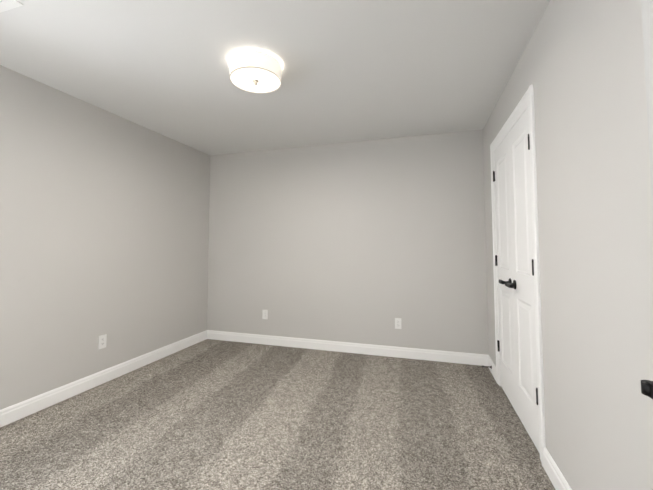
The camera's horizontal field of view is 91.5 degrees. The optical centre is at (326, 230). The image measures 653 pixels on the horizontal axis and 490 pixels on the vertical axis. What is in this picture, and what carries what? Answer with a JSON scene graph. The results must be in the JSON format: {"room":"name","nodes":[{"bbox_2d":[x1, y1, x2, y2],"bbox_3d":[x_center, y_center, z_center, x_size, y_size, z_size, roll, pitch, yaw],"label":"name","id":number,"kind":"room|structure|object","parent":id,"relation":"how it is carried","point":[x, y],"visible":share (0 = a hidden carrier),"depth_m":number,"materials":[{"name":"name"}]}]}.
{"room":"empty bedroom","nodes":[
{"label":"empty bedroom","id":0,"kind":"room"},
{"bbox_2d":[0,65,209,409],"bbox_3d":[-2.191,0.108,2.432,0.140,2.440,3.833,-1,-3,17],"label":"wall","id":1,"kind":"structure","parent":0,"point":[104,222],"depth_m":2.71,"materials":[{"name":"grey paint"}]},
{"bbox_2d":[98,334,106,349],"bbox_3d":[-1.985,0.984,2.818,0.007,0.115,0.070,-1,-3,17],"label":"electrical outlet","id":2,"kind":"object","parent":1,"relation":"attached to","point":[102,341],"visible":1,"depth_m":2.81,"materials":[{"name":"white plastic"}]},
{"bbox_2d":[0,330,207,427],"bbox_3d":[-2.117,1.269,2.351,0.017,0.112,3.836,-1,-3,17],"label":"baseboard","id":3,"kind":"structure","parent":1,"relation":"attached to","point":[19,410],"depth_m":2.67,"materials":[{"name":"white wood"}]},
{"bbox_2d":[0,0,549,155],"bbox_3d":[-0.155,-1.191,1.887,4.390,0.100,4.113,-1,-3,17],"label":"ceiling","id":4,"kind":"structure","parent":0,"point":[357,70],"depth_m":2.12,"materials":[{"name":"white paint"}]},
{"bbox_2d":[0,0,22,12],"bbox_3d":[-1.748,-1.154,1.470,0.303,0.016,0.404,-1,-3,17],"label":"ceiling vent","id":5,"kind":"object","parent":4,"relation":"in","point":[5,5],"visible":1,"depth_m":1.61,"materials":[{"name":"white metal"}]},
{"bbox_2d":[229,50,280,93],"bbox_3d":[-0.477,-1.055,2.147,0.340,0.146,0.340,-1,-3,17],"label":"lamp","id":6,"kind":"object","parent":4,"relation":"attached to","point":[254,71],"visible":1,"depth_m":2.06,"materials":[{"name":"glass"}]},
{"bbox_2d":[0,339,554,489],"bbox_3d":[-0.155,1.346,1.758,4.390,0.100,4.113,-1,-3,17],"label":"floor","id":7,"kind":"structure","parent":0,"point":[209,414],"depth_m":2.10,"materials":[{"name":"carpet"}]},
{"bbox_2d":[207,129,488,354],"bbox_3d":[0.056,0.179,3.830,3.640,2.440,0.140,-1,-3,17],"label":"wall","id":8,"kind":"structure","parent":0,"point":[366,242],"depth_m":3.67,"materials":[{"name":"grey paint"}]},
{"bbox_2d":[262,310,267,318],"bbox_3d":[-0.765,1.041,3.956,0.070,0.115,0.007,-1,-3,17],"label":"electrical outlet","id":9,"kind":"object","parent":8,"relation":"attached to","point":[264,314],"visible":1,"depth_m":3.95,"materials":[{"name":"white plastic"}]},
{"bbox_2d":[208,330,483,365],"bbox_3d":[0.048,1.338,3.694,3.333,0.112,0.017,-1,-3,17],"label":"baseboard","id":10,"kind":"structure","parent":8,"relation":"attached to","point":[358,348],"depth_m":3.61,"materials":[{"name":"white wood"}]},
{"bbox_2d":[395,318,400,328],"bbox_3d":[0.787,1.018,3.492,0.070,0.115,0.007,-1,-3,17],"label":"electrical outlet","id":11,"kind":"object","parent":8,"relation":"attached to","point":[397,323],"visible":1,"depth_m":3.49,"materials":[{"name":"white plastic"}]},
{"bbox_2d":[483,0,652,489],"bbox_3d":[1.162,0.057,1.428,0.140,2.440,3.833,-1,-3,17],"label":"wall","id":12,"kind":"structure","parent":0,"point":[580,66],"depth_m":1.24,"materials":[{"name":"grey paint"}]},
{"bbox_2d":[484,354,495,380],"bbox_3d":[1.576,1.303,3.017,0.017,0.112,0.386,-1,-3,17],"label":"baseboard","id":13,"kind":"structure","parent":12,"relation":"attached to","point":[488,361],"depth_m":3.09,"materials":[{"name":"white wood"}]},
{"bbox_2d":[493,134,516,412],"bbox_3d":[1.422,0.298,2.577,0.100,2.052,0.500,-1,-3,17],"label":"closet door","id":14,"kind":"structure","parent":12,"relation":"in","point":[503,264],"depth_m":2.54,"materials":[{"name":"white wood"}]},
{"bbox_2d":[490,84,545,466],"bbox_3d":[1.356,0.250,2.337,0.016,2.147,1.142,-1,-3,17],"label":"trim","id":15,"kind":"structure","parent":12,"relation":"attached to","point":[526,101],"depth_m":1.84,"materials":[{"name":"white wood"}]},
{"bbox_2d":[505,107,539,453],"bbox_3d":[1.278,0.273,2.097,0.100,2.052,0.500,-1,-3,17],"label":"closet door","id":16,"kind":"structure","parent":12,"relation":"in","point":[522,285],"depth_m":2.08,"materials":[{"name":"white wood"}]},
{"bbox_2d":[543,447,571,489],"bbox_3d":[0.865,1.183,0.650,0.015,0.112,2.280,-1,-3,17],"label":"baseboard","id":17,"kind":"structure","parent":12,"relation":"attached to","point":[552,470],"depth_m":1.60,"materials":[{"name":"white wood"}]},
{"bbox_3d":[-1.084,-0.014,0.030,3.640,2.440,0.140,-1,-3,17],"label":"wall","id":18,"kind":"structure","parent":0,"visible":0},
{"bbox_2d":[641,0,652,398],"bbox_3d":[0.525,0.186,0.165,0.164,2.030,0.926,-1,-3,17],"label":"entry door","id":19,"kind":"structure","parent":18,"relation":"in","point":[647,23],"depth_m":0.62,"materials":[{"name":"grey wood"}]}
]}

